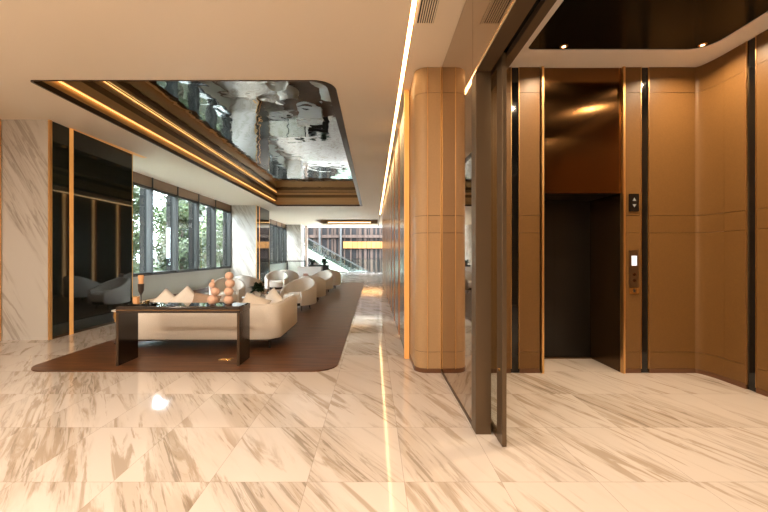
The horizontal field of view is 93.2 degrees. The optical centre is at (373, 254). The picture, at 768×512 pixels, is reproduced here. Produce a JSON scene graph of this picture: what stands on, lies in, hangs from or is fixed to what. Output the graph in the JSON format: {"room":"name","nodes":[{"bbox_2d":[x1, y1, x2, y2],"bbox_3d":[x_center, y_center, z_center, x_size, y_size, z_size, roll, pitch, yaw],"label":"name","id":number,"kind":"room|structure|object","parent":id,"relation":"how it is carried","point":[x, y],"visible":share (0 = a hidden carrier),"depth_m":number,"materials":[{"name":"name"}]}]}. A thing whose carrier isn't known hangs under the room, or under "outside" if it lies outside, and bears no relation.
{"room":"hotel lobby","nodes":[
{"label":"hotel lobby","id":0,"kind":"room"},
{"bbox_2d":[48,120,145,339],"bbox_3d":[-5.335,-0.415,7.158,0.157,3.630,2.356,0,0,3],"label":"wall panel","id":1,"kind":"object","parent":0,"point":[90,180],"visible":0.87,"depth_m":6.76,"materials":[{"name":"black glass"}]},
{"bbox_2d":[142,287,208,300],"bbox_3d":[-6.423,1.330,12.175,0.015,0.140,8.250,0,0,0],"label":"sofa","id":2,"kind":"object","parent":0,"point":[203,289],"depth_m":13.38,"materials":[{"name":"beige fabric"}]},
{"bbox_2d":[133,267,230,299],"bbox_3d":[-6.475,0.975,12.175,0.190,0.850,8.250,0,0,0],"label":"wall","id":3,"kind":"structure","parent":0,"point":[154,285],"depth_m":11.79,"materials":[{"name":"grey stone"}]},
{"bbox_2d":[133,178,152,275],"bbox_3d":[-6.567,-0.825,9.810,0.385,2.810,1.420,0,0,0],"label":"window","id":4,"kind":"structure","parent":3,"relation":"attached to","point":[145,192],"depth_m":10.48,"materials":[{"name":"grey"}]},
{"bbox_2d":[153,187,178,273],"bbox_3d":[-6.567,-0.825,11.200,0.385,2.810,1.360,0,0,0],"label":"window","id":5,"kind":"structure","parent":3,"relation":"attached to","point":[172,200],"depth_m":11.85,"materials":[{"name":"grey"}]},
{"bbox_2d":[179,194,198,271],"bbox_3d":[-6.567,-0.825,12.590,0.385,2.810,1.420,0,0,0],"label":"window","id":6,"kind":"structure","parent":3,"relation":"attached to","point":[193,205],"depth_m":13.26,"materials":[{"name":"grey"}]},
{"bbox_2d":[199,200,215,269],"bbox_3d":[-6.567,-0.825,14.010,0.385,2.810,1.420,0,0,0],"label":"window","id":7,"kind":"structure","parent":3,"relation":"attached to","point":[209,261],"depth_m":14.68,"materials":[{"name":"grey"}]},
{"bbox_2d":[212,207,230,267],"bbox_3d":[-6.567,-0.825,15.510,0.385,2.810,1.580,0,0,0],"label":"window","id":8,"kind":"structure","parent":3,"relation":"attached to","point":[226,214],"depth_m":16.26,"materials":[{"name":"grey"}]},
{"bbox_2d":[133,171,230,210],"bbox_3d":[-6.485,-2.095,12.175,0.170,0.270,8.250,0,0,0],"label":"trim","id":9,"kind":"structure","parent":0,"point":[139,178],"depth_m":11.68,"materials":[{"name":"brown wood"}]},
{"bbox_2d":[0,0,410,227],"bbox_3d":[-3.135,-2.549,13.200,6.930,0.662,32.800,0,0,0],"label":"ceiling","id":10,"kind":"structure","parent":0,"point":[356,47],"depth_m":5.31,"materials":[{"name":"beige paint"}]},
{"bbox_2d":[106,81,355,192],"bbox_3d":[-2.450,-2.863,10.563,4.700,0.034,12.674,0,0,0],"label":"mirror","id":11,"kind":"object","parent":10,"relation":"on","point":[285,136],"depth_m":7.92,"materials":[{"name":"silver metal"}]},
{"bbox_2d":[316,214,379,223],"bbox_3d":[-1.755,-2.526,24.600,4.690,0.449,4.200,0,0,0],"label":"ceiling recess","id":12,"kind":"structure","parent":10,"relation":"attached to","point":[321,220],"depth_m":26.40,"materials":[{"name":"brown metal"}]},
{"bbox_2d":[256,205,268,283],"bbox_3d":[-5.265,-0.415,17.300,0.038,3.630,2.000,0,0,0],"label":"wall panel","id":13,"kind":"object","parent":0,"point":[262,215],"visible":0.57,"depth_m":17.17,"materials":[{"name":"black glass"}]},
{"bbox_2d":[269,219,285,227],"bbox_3d":[-6.485,-2.095,22.450,0.170,0.270,8.300,0,0,0],"label":"trim","id":14,"kind":"structure","parent":0,"point":[271,221],"depth_m":24.20,"materials":[{"name":"brown metal"}]},
{"bbox_2d":[270,263,285,271],"bbox_3d":[-6.500,0.990,22.450,0.140,0.820,8.300,0,0,0],"label":"wall","id":15,"kind":"structure","parent":0,"point":[282,266],"depth_m":24.32,"materials":[{"name":"grey"}]},
{"bbox_2d":[269,223,270,263],"bbox_3d":[-6.567,-0.825,21.900,0.385,2.810,1.400,0,0,0],"label":"window","id":16,"kind":"structure","parent":15,"relation":"attached to","point":[269,223],"depth_m":22.56,"materials":[{"name":"grey"}]},
{"bbox_2d":[271,224,276,263],"bbox_3d":[-6.567,-0.825,23.300,0.385,2.810,1.400,0,0,0],"label":"window","id":17,"kind":"structure","parent":15,"relation":"attached to","point":[273,227],"depth_m":23.96,"materials":[{"name":"grey"}]},
{"bbox_2d":[277,226,281,262],"bbox_3d":[-6.567,-0.825,24.650,0.385,2.810,1.300,0,0,0],"label":"window","id":18,"kind":"structure","parent":15,"relation":"attached to","point":[279,229],"depth_m":25.26,"materials":[{"name":"grey"}]},
{"bbox_2d":[282,227,285,262],"bbox_3d":[-6.567,-0.825,25.950,0.385,2.810,1.300,0,0,0],"label":"window","id":19,"kind":"structure","parent":15,"relation":"attached to","point":[283,229],"depth_m":26.56,"materials":[{"name":"grey glass"}]},
{"bbox_2d":[271,224,381,271],"bbox_3d":[-3.000,-0.600,38.150,22.000,14.000,0.900,0,0,0],"label":"wall","id":20,"kind":"structure","parent":0,"point":[332,239],"depth_m":38.23,"materials":[{"name":"black"}]},
{"bbox_2d":[343,241,381,248],"bbox_3d":[-0.450,-1.050,37.960,5.500,0.760,0.260,0,0,0],"label":"sign band","id":21,"kind":"object","parent":20,"relation":"attached to","point":[346,244],"visible":0.74,"depth_m":37.83,"materials":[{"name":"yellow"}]},
{"bbox_2d":[0,272,767,511],"bbox_3d":[-1.150,1.525,13.200,10.900,0.250,32.800,0,0,0],"label":"floor","id":22,"kind":"structure","parent":0,"point":[369,432],"depth_m":2.79,"materials":[{"name":"stone"}]},
{"bbox_2d":[1,120,47,339],"bbox_3d":[-5.907,-0.415,7.010,1.085,3.630,2.060,0,0,0],"label":"wall","id":23,"kind":"structure","parent":22,"relation":"on","point":[24,143],"depth_m":5.98,"materials":[{"name":"beige stone"}]},
{"bbox_2d":[31,283,363,371],"bbox_3d":[-2.360,1.393,11.247,3.820,0.013,13.806,0,0,0],"label":"rug","id":24,"kind":"object","parent":22,"relation":"on","point":[316,342],"visible":0.63,"depth_m":5.21,"materials":[{"name":"brown carpet"}]},
{"bbox_2d":[111,309,115,343],"bbox_3d":[-3.970,1.124,5.750,0.300,0.522,0.300,0,0,0],"label":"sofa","id":25,"kind":"object","parent":24,"relation":"on","point":[113,311],"visible":0.17,"depth_m":5.64,"materials":[{"name":"white fabric"}]},
{"bbox_2d":[115,303,249,365],"bbox_3d":[-2.445,1.015,4.724,1.550,0.742,0.394,0,0,0],"label":"console table","id":26,"kind":"object","parent":24,"relation":"on","point":[126,315],"visible":0.93,"depth_m":4.61,"materials":[{"name":"brown wood"}]},
{"bbox_2d":[129,302,157,304],"bbox_3d":[-2.985,0.634,4.715,0.356,0.018,0.221,0,0,0],"label":"tray","id":27,"kind":"object","parent":26,"relation":"on","point":[150,303],"visible":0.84,"depth_m":4.68,"materials":[{"name":"black metal"}]},
{"bbox_2d":[132,296,139,303],"bbox_3d":[-3.085,0.585,4.720,0.060,0.100,0.060,0,0,0],"label":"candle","id":28,"kind":"object","parent":27,"relation":"on","point":[136,299],"visible":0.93,"depth_m":4.69,"materials":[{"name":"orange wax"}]},
{"bbox_2d":[138,275,143,303],"bbox_3d":[-3.020,0.449,4.715,0.076,0.372,0.076,0,0,0],"label":"candle holder","id":29,"kind":"object","parent":27,"relation":"on","point":[140,277],"visible":0.98,"depth_m":4.69,"materials":[{"name":"black glass"}]},
{"bbox_2d":[207,279,219,304],"bbox_3d":[-2.072,0.479,4.700,0.157,0.331,0.131,0,0,0],"label":"sculpture","id":30,"kind":"object","parent":26,"relation":"on","point":[212,299],"visible":1,"depth_m":4.67,"materials":[{"name":"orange ceramic"}]},
{"bbox_2d":[223,272,234,304],"bbox_3d":[-1.877,0.433,4.720,0.140,0.425,0.123,0,0,0],"label":"sculpture","id":31,"kind":"object","parent":26,"relation":"on","point":[228,299],"visible":1,"depth_m":4.68,"materials":[{"name":"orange ceramic"}]},
{"bbox_2d":[138,295,296,347],"bbox_3d":[-2.550,1.052,5.920,2.340,0.665,1.280,0,0,0],"label":"sofa","id":32,"kind":"object","parent":24,"relation":"on","point":[268,322],"visible":0.72,"depth_m":5.28,"materials":[{"name":"beige fabric"}]},
{"bbox_2d":[152,288,174,302],"bbox_3d":[-3.200,0.780,5.590,0.553,0.545,0.214,0,0,-2],"label":"cushion","id":33,"kind":"object","parent":32,"relation":"on","point":[166,296],"visible":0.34,"depth_m":5.56,"materials":[{"name":"white fabric"}]},
{"bbox_2d":[168,285,193,302],"bbox_3d":[-2.900,0.755,5.620,0.588,0.576,0.214,0,0,-22],"label":"cushion","id":34,"kind":"object","parent":32,"relation":"on","point":[186,295],"visible":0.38,"depth_m":5.58,"materials":[{"name":"white fabric"}]},
{"bbox_2d":[192,292,221,302],"bbox_3d":[-2.600,0.790,5.590,0.468,0.426,0.216,0,0,-6],"label":"cushion","id":35,"kind":"object","parent":32,"relation":"on","point":[198,298],"visible":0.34,"depth_m":5.57,"materials":[{"name":"beige fabric"}]},
{"bbox_2d":[242,292,271,303],"bbox_3d":[-1.860,0.815,5.620,0.531,0.484,0.232,0,0,9],"label":"cushion","id":36,"kind":"object","parent":32,"relation":"on","point":[250,298],"visible":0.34,"depth_m":5.61,"materials":[{"name":"beige fabric"}]},
{"bbox_2d":[265,288,283,303],"bbox_3d":[-1.660,0.800,5.950,0.237,0.530,0.558,0,0,-38],"label":"cushion","id":37,"kind":"object","parent":32,"relation":"on","point":[273,295],"visible":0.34,"depth_m":5.90,"materials":[{"name":"white fabric"}]},
{"bbox_2d":[209,277,244,302],"bbox_3d":[-3.804,0.991,9.462,0.880,0.792,0.875,0,0,-18],"label":"tub chair","id":38,"kind":"object","parent":24,"relation":"on","point":[239,287],"visible":0.39,"depth_m":9.54,"materials":[{"name":"beige fabric"}]},
{"bbox_2d":[235,275,263,294],"bbox_3d":[-3.781,0.991,10.938,0.880,0.792,0.875,0,0,5],"label":"tub chair","id":39,"kind":"object","parent":24,"relation":"on","point":[249,281],"visible":0.2,"depth_m":10.54,"materials":[{"name":"beige fabric"}]},
{"bbox_2d":[265,270,288,288],"bbox_3d":[-3.622,0.991,13.612,0.880,0.792,0.875,0,0,-10],"label":"tub chair","id":40,"kind":"object","parent":24,"relation":"on","point":[277,279],"visible":0.82,"depth_m":13.51,"materials":[{"name":"beige fabric"}]},
{"bbox_2d":[280,270,298,281],"bbox_3d":[-3.581,0.991,15.188,0.880,0.792,0.875,0,0,5],"label":"tub chair","id":41,"kind":"object","parent":24,"relation":"on","point":[293,275],"visible":0.24,"depth_m":14.82,"materials":[{"name":"beige fabric"}]},
{"bbox_2d":[280,277,316,310],"bbox_3d":[-1.896,0.991,9.262,0.880,0.792,0.875,0,0,20],"label":"tub chair","id":42,"kind":"object","parent":24,"relation":"on","point":[304,289],"visible":0.85,"depth_m":9.18,"materials":[{"name":"beige fabric"}]},
{"bbox_2d":[298,266,322,277],"bbox_3d":[-3.020,0.970,17.300,1.160,0.830,0.480,0,0,0],"label":"base cabinet","id":43,"kind":"object","parent":24,"relation":"on","point":[310,270],"visible":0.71,"depth_m":17.08,"materials":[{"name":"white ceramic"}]},
{"bbox_2d":[298,275,325,301],"bbox_3d":[-1.879,0.991,10.938,0.880,0.792,0.875,0,0,-5],"label":"tub chair","id":44,"kind":"object","parent":24,"relation":"on","point":[321,283],"visible":0.43,"depth_m":10.65,"materials":[{"name":"beige fabric"}]},
{"bbox_2d":[312,271,332,291],"bbox_3d":[-1.926,0.991,13.412,0.880,0.792,0.875,0,0,18],"label":"tub chair","id":45,"kind":"object","parent":24,"relation":"on","point":[327,276],"visible":0.48,"depth_m":13.58,"materials":[{"name":"beige fabric"}]},
{"bbox_2d":[324,270,340,287],"bbox_3d":[-1.799,0.991,15.088,0.880,0.792,0.875,0,0,-5],"label":"tub chair","id":46,"kind":"object","parent":24,"relation":"on","point":[336,275],"visible":0.45,"depth_m":14.77,"materials":[{"name":"beige fabric"}]},
{"bbox_3d":[-2.450,1.140,7.850,0.760,0.490,0.760,0,0,0],"label":"table","id":47,"kind":"object","parent":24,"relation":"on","visible":0},
{"bbox_2d":[249,281,265,296],"bbox_3d":[-2.504,0.731,7.835,0.406,0.328,0.466,0,0,0],"label":"potted plant","id":48,"kind":"object","parent":47,"relation":"on","point":[257,288],"visible":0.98,"depth_m":7.79,"materials":[{"name":"green plant"}]},
{"bbox_2d":[230,205,255,277],"bbox_3d":[-5.893,-0.415,17.300,1.215,3.630,2.000,0,0,0],"label":"marble pillar","id":49,"kind":"structure","parent":22,"relation":"on","point":[243,217],"depth_m":16.30,"materials":[{"name":"white stone"}]},
{"bbox_2d":[269,261,305,271],"bbox_3d":[-4.450,0.845,18.750,1.900,1.110,0.080,0,0,0],"label":"glass railing","id":50,"kind":"object","parent":22,"relation":"on","point":[269,261],"visible":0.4,"depth_m":18.72,"materials":[{"name":"grey"}]},
{"bbox_2d":[286,225,303,273],"bbox_3d":[-5.918,-0.415,27.200,1.165,3.630,1.200,0,0,0],"label":"marble pillar","id":51,"kind":"structure","parent":22,"relation":"on","point":[294,234],"depth_m":26.60,"materials":[{"name":"white stone"}]},
{"bbox_2d":[305,226,307,265],"bbox_3d":[-5.180,-0.415,28.000,0.200,3.630,0.200,0,0,0],"label":"trim","id":52,"kind":"structure","parent":22,"relation":"on","point":[306,227],"depth_m":27.90,"materials":[{"name":"beige stone"}]},
{"bbox_2d":[308,265,328,270],"bbox_3d":[-2.780,0.950,18.450,1.040,0.900,0.320,0,0,0],"label":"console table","id":53,"kind":"object","parent":22,"relation":"on","point":[325,267],"visible":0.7,"depth_m":18.31,"materials":[{"name":"black"}]},
{"bbox_2d":[319,258,329,264],"bbox_3d":[-2.485,0.328,18.441,0.664,0.343,0.637,0,0,0],"label":"potted plant","id":54,"kind":"object","parent":53,"relation":"on","point":[323,261],"visible":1,"depth_m":18.37,"materials":[{"name":"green plant"}]},
{"bbox_2d":[316,259,379,271],"bbox_3d":[-1.200,0.845,29.300,10.200,1.110,0.080,0,0,0],"label":"glass railing","id":55,"kind":"object","parent":22,"relation":"on","point":[316,259],"visible":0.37,"depth_m":29.27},
{"bbox_2d":[404,90,408,358],"bbox_3d":[0.452,-0.413,4.925,0.068,3.627,0.050,0,0,0],"label":"wall trim strip","id":56,"kind":"object","parent":22,"relation":"on","point":[406,92],"visible":1,"depth_m":4.90,"materials":[{"name":"brown metal"}]},
{"bbox_2d":[409,67,440,372],"bbox_3d":[0.649,-0.415,4.654,0.312,3.630,0.706,0,0,0],"label":"column","id":57,"kind":"structure","parent":22,"relation":"on","point":[425,91],"depth_m":4.31,"materials":[{"name":"beige wood"}]},
{"bbox_2d":[382,95,409,352],"bbox_3d":[0.694,-0.415,12.100,0.513,3.630,14.200,0,0,0],"label":"wall","id":58,"kind":"structure","parent":0,"point":[393,206],"depth_m":6.99,"materials":[{"name":"brown wood"}]},
{"bbox_2d":[378,0,465,227],"bbox_3d":[0.660,-2.265,13.200,0.540,0.070,32.800,0,0,0],"label":"ceiling","id":59,"kind":"structure","parent":0,"point":[429,45],"depth_m":3.85,"materials":[{"name":"beige paint"}]},
{"bbox_2d":[380,0,417,213],"bbox_3d":[0.360,-2.264,8.500,0.060,0.071,23.000,0,0,0],"label":"ceiling light","id":60,"kind":"object","parent":59,"relation":"attached to","point":[413,6],"visible":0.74,"depth_m":4.43,"materials":[{"name":"beige plastic"}]},
{"bbox_2d":[415,0,440,24],"bbox_3d":[0.495,-2.226,2.928,0.190,0.016,1.155,0,0,0],"label":"ceiling vent","id":61,"kind":"object","parent":59,"relation":"in","point":[427,11],"visible":1,"depth_m":3.32,"materials":[{"name":"white metal"}]},
{"bbox_2d":[441,70,441,370],"bbox_3d":[0.895,-0.415,0.910,0.150,3.630,8.220,0,0,0],"label":"wall","id":62,"kind":"structure","parent":0,"point":[441,70],"depth_m":4.38,"materials":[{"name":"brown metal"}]},
{"bbox_2d":[441,0,472,425],"bbox_3d":[0.811,-0.412,3.631,0.017,3.625,1.349,0,0,0],"label":"mirror panel","id":63,"kind":"object","parent":62,"relation":"attached to","point":[457,67],"visible":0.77,"depth_m":3.41,"materials":[{"name":"clear glass"}]},
{"bbox_2d":[473,0,513,75],"bbox_3d":[0.813,-1.839,-0.124,0.010,0.773,6.152,0,0,0],"label":"mirror panel","id":64,"kind":"object","parent":62,"relation":"attached to","point":[488,15],"visible":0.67,"depth_m":2.63,"materials":[{"name":"clear glass"}]},
{"bbox_2d":[472,0,556,446],"bbox_3d":[0.913,-0.100,0.530,0.233,3.000,7.460,0,0,0],"label":"door","id":65,"kind":"structure","parent":62,"relation":"in","point":[523,17],"depth_m":2.83,"materials":[{"name":"brown metal"}]},
{"bbox_2d":[491,67,694,372],"bbox_3d":[2.525,-0.415,4.801,3.150,3.630,0.997,0,0,0],"label":"wall","id":66,"kind":"structure","parent":0,"point":[660,101],"depth_m":4.31,"materials":[{"name":"brown wood"}]},
{"bbox_2d":[540,66,625,373],"bbox_3d":[2.480,-0.413,4.625,0.986,3.627,0.685,0,0,0],"label":"lift","id":67,"kind":"object","parent":66,"relation":"in","point":[583,110],"visible":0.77,"depth_m":4.32,"materials":[{"name":"brown metal"}]},
{"bbox_2d":[629,250,638,293],"bbox_3d":[3.083,0.202,4.296,0.108,0.522,0.019,0,0,0],"label":"panel","id":68,"kind":"object","parent":66,"relation":"attached to","point":[633,254],"visible":1,"depth_m":4.29,"materials":[{"name":"brown metal"}]},
{"bbox_2d":[629,194,638,211],"bbox_3d":[3.083,-0.620,4.298,0.116,0.210,0.017,0,0,0],"label":"indicator","id":69,"kind":"object","parent":66,"relation":"attached to","point":[633,198],"visible":1,"depth_m":4.29,"materials":[{"name":"black"}]},
{"bbox_2d":[509,0,767,67],"bbox_3d":[2.845,-2.265,0.569,2.510,0.070,7.537,0,0,0],"label":"ceiling","id":70,"kind":"structure","parent":0,"point":[579,24],"depth_m":3.65,"materials":[{"name":"black"}]},
{"bbox_2d":[560,44,567,48],"bbox_3d":[2.040,-2.234,3.890,0.080,0.008,0.080,0,0,0],"label":"recessed light","id":71,"kind":"object","parent":70,"relation":"in","point":[563,46],"visible":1,"depth_m":3.88,"materials":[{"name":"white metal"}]},
{"bbox_2d":[698,42,707,46],"bbox_3d":[3.500,-2.234,3.860,0.080,0.008,0.080,0,0,0],"label":"recessed light","id":72,"kind":"object","parent":70,"relation":"in","point":[704,43],"visible":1,"depth_m":3.85,"materials":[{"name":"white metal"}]},
{"bbox_2d":[695,29,767,396],"bbox_3d":[4.005,-0.415,0.564,0.389,3.630,7.527,0,0,0],"label":"wall","id":73,"kind":"structure","parent":0,"point":[731,89],"depth_m":3.91,"materials":[{"name":"brown wood"}]},
{"bbox_3d":[-6.385,-0.415,1.375,0.430,3.630,9.150,0,0,0],"label":"wall","id":74,"kind":"structure","parent":0,"visible":0},
{"bbox_2d":[0,119,0,339],"bbox_3d":[-6.140,-0.415,5.930,0.060,3.630,0.060,0,0,0],"label":"trim","id":75,"kind":"structure","parent":74,"relation":"attached to","point":[0,119],"depth_m":5.95,"materials":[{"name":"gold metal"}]},
{"label":"outside","id":76,"kind":"structure","parent":0,"visible":0},
{"bbox_2d":[304,236,368,271],"bbox_3d":[-3.964,0.435,34.000,7.272,5.630,1.460,0,0,0],"label":"escalator","id":77,"kind":"object","parent":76,"point":[313,254],"visible":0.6,"depth_m":33.30,"materials":[{"name":"grey"}]},
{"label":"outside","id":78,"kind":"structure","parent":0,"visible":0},
{"bbox_3d":[-33.375,1.775,35.000,53.250,0.150,90.000,0,0,0],"label":"ground","id":79,"kind":"structure","parent":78,"visible":0},
{"bbox_2d":[133,185,140,272],"bbox_3d":[-8.597,-0.853,12.082,2.709,5.112,2.409,0,0,30],"label":"tree","id":80,"kind":"object","parent":79,"relation":"on","point":[135,189],"visible":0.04,"depth_m":12.08,"materials":[{"name":"green plant"}]},
{"bbox_2d":[133,224,159,270],"bbox_3d":[-11.789,-0.963,16.720,3.479,5.331,2.430,0,0,-12],"label":"tree","id":81,"kind":"object","parent":79,"relation":"on","point":[134,224],"visible":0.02,"depth_m":17.27,"materials":[{"name":"green plant"}]},
{"bbox_2d":[133,190,160,272],"bbox_3d":[-10.245,-0.439,14.644,3.076,4.284,2.608,0,0,3],"label":"tree","id":82,"kind":"object","parent":79,"relation":"on","point":[136,219],"visible":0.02,"depth_m":14.68,"materials":[{"name":"green plant"}]},
{"bbox_2d":[153,200,165,270],"bbox_3d":[-11.881,-0.853,21.451,2.715,5.112,2.487,0,0,23],"label":"tree","id":83,"kind":"object","parent":79,"relation":"on","point":[156,227],"visible":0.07,"depth_m":21.06,"materials":[{"name":"green plant"}]},
{"bbox_2d":[153,194,199,270],"bbox_3d":[-10.294,-0.853,18.858,2.487,5.112,2.715,0,0,-22],"label":"tree","id":84,"kind":"object","parent":79,"relation":"on","point":[161,259],"visible":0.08,"depth_m":18.08,"materials":[{"name":"green plant"}]},
{"bbox_2d":[153,191,219,269],"bbox_3d":[-8.250,-0.963,16.314,2.430,5.331,3.479,0,0,22],"label":"tree","id":85,"kind":"object","parent":79,"relation":"on","point":[184,206],"visible":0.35,"depth_m":15.92,"materials":[{"name":"green plant"}]},
{"bbox_2d":[188,223,219,267],"bbox_3d":[-12.501,-0.439,27.162,3.075,4.284,2.607,0,0,-14],"label":"tree","id":86,"kind":"object","parent":79,"relation":"on","point":[200,226],"visible":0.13,"depth_m":26.90,"materials":[{"name":"green plant"}]},
{"bbox_2d":[185,200,222,257],"bbox_3d":[-20.500,-4.300,46.800,6.200,12.000,6.400,0,0,0],"label":"building","id":87,"kind":"structure","parent":79,"relation":"on","point":[201,218],"depth_m":44.00,"materials":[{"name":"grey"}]},
{"bbox_2d":[199,211,223,266],"bbox_3d":[-8.812,-0.439,20.884,3.075,4.284,2.607,0,0,30],"label":"tree","id":88,"kind":"object","parent":79,"relation":"on","point":[219,215],"visible":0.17,"depth_m":20.37,"materials":[{"name":"green plant"}]},
{"bbox_2d":[216,209,222,246],"bbox_3d":[-8.947,-0.963,23.677,2.449,5.331,3.486,0,0,11],"label":"tree","id":89,"kind":"object","parent":79,"relation":"on","point":[219,230],"visible":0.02,"depth_m":22.93,"materials":[{"name":"green plant"}]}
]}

